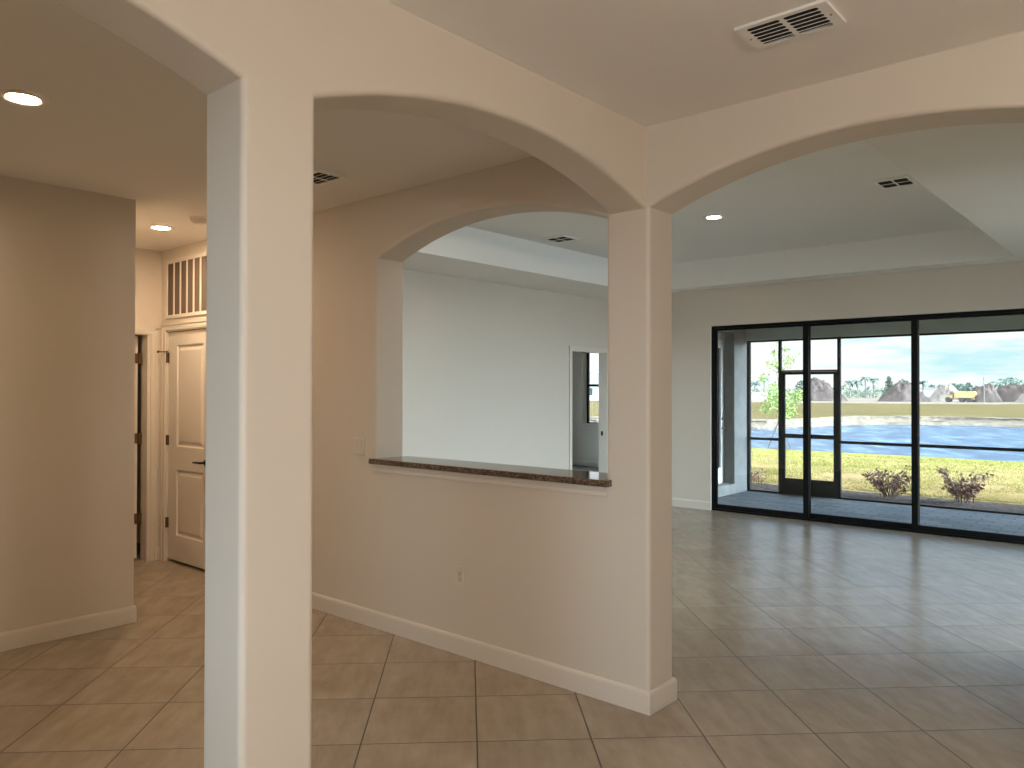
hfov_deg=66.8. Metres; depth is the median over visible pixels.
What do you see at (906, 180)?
ceiling vent
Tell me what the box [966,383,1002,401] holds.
heap
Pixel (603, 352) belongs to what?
door frame
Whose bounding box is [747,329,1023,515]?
screen enclosure
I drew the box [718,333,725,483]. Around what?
door
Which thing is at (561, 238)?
ceiling vent
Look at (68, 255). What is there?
wall
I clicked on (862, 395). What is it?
scrub
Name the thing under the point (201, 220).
smoke detector
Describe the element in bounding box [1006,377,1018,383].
palm tree
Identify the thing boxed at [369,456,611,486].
countertop
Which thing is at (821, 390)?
heap
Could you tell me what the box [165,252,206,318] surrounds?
air vent
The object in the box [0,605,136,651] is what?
baseboard
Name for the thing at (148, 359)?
door frame
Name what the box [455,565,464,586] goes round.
wall outlet
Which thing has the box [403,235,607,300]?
ceiling
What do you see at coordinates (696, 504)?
baseboard
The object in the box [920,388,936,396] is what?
building
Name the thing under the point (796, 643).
floor
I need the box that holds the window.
[580,353,598,424]
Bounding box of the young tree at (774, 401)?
[752,342,802,449]
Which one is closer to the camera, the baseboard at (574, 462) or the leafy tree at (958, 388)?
the baseboard at (574, 462)
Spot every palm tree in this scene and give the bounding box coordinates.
[751,381,760,391]
[843,380,856,398]
[852,380,862,397]
[860,377,871,397]
[868,378,878,397]
[920,380,930,392]
[990,381,1004,387]
[997,378,1012,384]
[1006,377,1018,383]
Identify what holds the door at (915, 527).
in the wall at (992, 286)
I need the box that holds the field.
[590,400,1023,418]
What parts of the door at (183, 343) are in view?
lever handle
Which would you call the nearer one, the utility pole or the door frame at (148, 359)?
the door frame at (148, 359)
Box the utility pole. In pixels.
[983,378,984,402]
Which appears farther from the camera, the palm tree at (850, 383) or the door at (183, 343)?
the palm tree at (850, 383)
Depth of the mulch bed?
11.27 m
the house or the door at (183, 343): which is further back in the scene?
the house
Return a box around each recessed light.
[0,88,48,106]
[147,224,174,230]
[703,215,723,219]
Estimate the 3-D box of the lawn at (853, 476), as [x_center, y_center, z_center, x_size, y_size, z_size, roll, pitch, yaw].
[6.444,2.779,25.469,100.000,1.899,23.529,0,-1,41]
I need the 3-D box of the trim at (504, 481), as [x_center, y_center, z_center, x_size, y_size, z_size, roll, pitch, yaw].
[-0.209,0.528,4.354,1.781,0.048,0.020,0,-1,41]
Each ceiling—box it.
[0,0,1023,250]
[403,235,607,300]
[446,123,1023,292]
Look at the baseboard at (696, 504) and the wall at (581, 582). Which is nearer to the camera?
the wall at (581, 582)
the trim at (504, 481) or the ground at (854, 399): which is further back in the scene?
the ground at (854, 399)
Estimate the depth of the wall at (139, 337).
7.66 m
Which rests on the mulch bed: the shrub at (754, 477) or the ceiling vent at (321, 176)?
the shrub at (754, 477)
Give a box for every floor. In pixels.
[0,465,1023,767]
[718,491,1023,535]
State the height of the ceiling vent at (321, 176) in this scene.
0.014 m
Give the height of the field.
0.070 m
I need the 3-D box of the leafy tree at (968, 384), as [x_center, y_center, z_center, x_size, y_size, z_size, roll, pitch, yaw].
[112.285,1.700,191.461,3.036,4.201,3.343,0,-1,41]
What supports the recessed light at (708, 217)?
in the ceiling at (821, 214)
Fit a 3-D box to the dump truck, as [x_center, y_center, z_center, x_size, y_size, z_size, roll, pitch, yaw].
[77.548,2.174,134.285,4.792,1.949,1.408,0,-1,41]
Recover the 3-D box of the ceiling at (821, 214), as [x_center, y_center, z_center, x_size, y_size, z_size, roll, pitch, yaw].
[3.354,-1.490,5.322,10.300,0.510,5.900,0,-1,41]
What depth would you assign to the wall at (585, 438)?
15.62 m
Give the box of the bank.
[590,416,1023,428]
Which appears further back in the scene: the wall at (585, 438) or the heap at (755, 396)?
the heap at (755, 396)
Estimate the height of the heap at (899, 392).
3.764 m
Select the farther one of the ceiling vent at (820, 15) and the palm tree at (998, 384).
the palm tree at (998, 384)
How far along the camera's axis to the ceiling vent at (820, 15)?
2.61 m
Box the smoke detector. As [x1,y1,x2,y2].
[189,216,206,224]
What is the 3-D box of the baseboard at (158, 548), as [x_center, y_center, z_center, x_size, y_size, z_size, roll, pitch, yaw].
[-3.131,1.505,6.891,0.027,0.106,0.032,0,-1,41]
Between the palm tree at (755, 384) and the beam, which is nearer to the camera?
the beam
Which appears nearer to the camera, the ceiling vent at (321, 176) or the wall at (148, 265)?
the ceiling vent at (321, 176)
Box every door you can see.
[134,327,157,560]
[157,319,205,568]
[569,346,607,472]
[711,308,1023,544]
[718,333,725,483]
[781,371,836,497]
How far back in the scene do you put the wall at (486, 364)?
8.92 m
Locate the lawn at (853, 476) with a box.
[751,449,1023,504]
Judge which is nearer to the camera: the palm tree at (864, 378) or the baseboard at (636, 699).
the baseboard at (636, 699)
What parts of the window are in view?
sill, frame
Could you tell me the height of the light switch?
0.116 m
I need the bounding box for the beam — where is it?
[746,315,1023,340]
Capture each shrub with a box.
[751,467,766,485]
[861,465,921,497]
[936,465,994,503]
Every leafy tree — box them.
[795,380,802,390]
[955,384,966,390]
[962,382,973,390]
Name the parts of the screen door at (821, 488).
rail, rail, kick plate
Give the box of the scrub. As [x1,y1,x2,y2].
[752,385,997,397]
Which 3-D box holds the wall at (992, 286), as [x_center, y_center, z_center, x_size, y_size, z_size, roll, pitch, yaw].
[5.263,-0.059,7.497,10.300,3.370,0.150,0,-1,41]
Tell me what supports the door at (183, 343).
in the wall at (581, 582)
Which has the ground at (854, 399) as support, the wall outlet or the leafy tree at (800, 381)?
the leafy tree at (800, 381)
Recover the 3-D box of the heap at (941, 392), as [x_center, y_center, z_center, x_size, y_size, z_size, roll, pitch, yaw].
[83.640,1.561,149.013,7.274,3.540,7.881,0,-1,41]
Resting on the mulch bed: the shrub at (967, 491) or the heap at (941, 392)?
the shrub at (967, 491)
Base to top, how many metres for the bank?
1.003 m
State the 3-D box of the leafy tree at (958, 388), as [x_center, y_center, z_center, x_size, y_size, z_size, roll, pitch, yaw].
[108.633,1.794,188.187,2.987,3.948,2.865,0,-1,41]
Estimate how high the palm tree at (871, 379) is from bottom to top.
5.493 m
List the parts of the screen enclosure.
post, rail, rail, rail, post, rail, post, rail, rail, rail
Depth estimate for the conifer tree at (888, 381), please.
200.44 m
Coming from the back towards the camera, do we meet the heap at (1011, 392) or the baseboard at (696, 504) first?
the heap at (1011, 392)
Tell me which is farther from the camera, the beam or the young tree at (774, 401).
the young tree at (774, 401)
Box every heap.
[751,391,777,401]
[791,377,847,400]
[878,381,930,401]
[929,383,958,400]
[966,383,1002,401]
[997,383,1023,401]
[1013,393,1023,402]
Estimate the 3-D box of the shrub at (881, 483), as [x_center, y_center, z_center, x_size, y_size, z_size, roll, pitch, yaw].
[5.587,1.429,11.517,0.700,0.500,0.778,0,-1,-28]
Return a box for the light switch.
[353,437,363,455]
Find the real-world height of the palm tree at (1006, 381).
5.064 m
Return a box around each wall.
[0,175,135,632]
[55,0,645,767]
[135,248,161,547]
[135,335,141,542]
[161,31,1023,690]
[402,269,607,469]
[572,352,598,461]
[672,260,1023,509]
[718,329,746,496]
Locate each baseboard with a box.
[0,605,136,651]
[157,547,159,559]
[312,592,676,715]
[572,460,598,466]
[672,498,710,509]
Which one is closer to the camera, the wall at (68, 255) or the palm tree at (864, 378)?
the wall at (68, 255)
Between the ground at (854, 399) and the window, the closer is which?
the window
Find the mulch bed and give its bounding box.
[751,483,1023,512]
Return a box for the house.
[590,371,598,400]
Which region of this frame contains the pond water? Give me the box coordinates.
[751,425,1023,461]
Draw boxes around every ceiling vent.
[313,169,346,185]
[541,235,578,242]
[734,0,845,49]
[872,175,918,189]
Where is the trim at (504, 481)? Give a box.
[372,464,607,496]
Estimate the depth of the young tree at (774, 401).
29.92 m
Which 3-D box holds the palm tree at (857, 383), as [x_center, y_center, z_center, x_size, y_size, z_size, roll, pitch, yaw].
[89.425,1.363,201.036,3.324,4.979,3.655,0,-1,41]
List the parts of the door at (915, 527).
latch handle, sash, sash, sash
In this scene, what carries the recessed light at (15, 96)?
in the ceiling at (117, 121)
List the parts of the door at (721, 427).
glass pane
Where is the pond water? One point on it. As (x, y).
(979, 436)
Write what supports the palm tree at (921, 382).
on the ground at (854, 399)
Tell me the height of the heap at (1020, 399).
2.360 m
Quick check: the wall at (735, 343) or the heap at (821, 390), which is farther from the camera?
the heap at (821, 390)
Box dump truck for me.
[944,391,976,401]
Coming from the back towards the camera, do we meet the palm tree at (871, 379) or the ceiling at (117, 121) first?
the palm tree at (871, 379)
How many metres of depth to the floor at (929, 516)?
10.03 m
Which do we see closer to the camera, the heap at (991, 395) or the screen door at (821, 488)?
the screen door at (821, 488)
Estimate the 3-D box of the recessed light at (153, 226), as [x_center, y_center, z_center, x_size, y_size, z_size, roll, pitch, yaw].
[-2.664,-1.186,5.896,0.190,0.011,0.190,0,-1,41]
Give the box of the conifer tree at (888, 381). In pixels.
[883,376,892,393]
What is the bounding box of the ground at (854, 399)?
[774,394,1023,403]
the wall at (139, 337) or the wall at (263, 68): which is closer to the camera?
the wall at (263, 68)

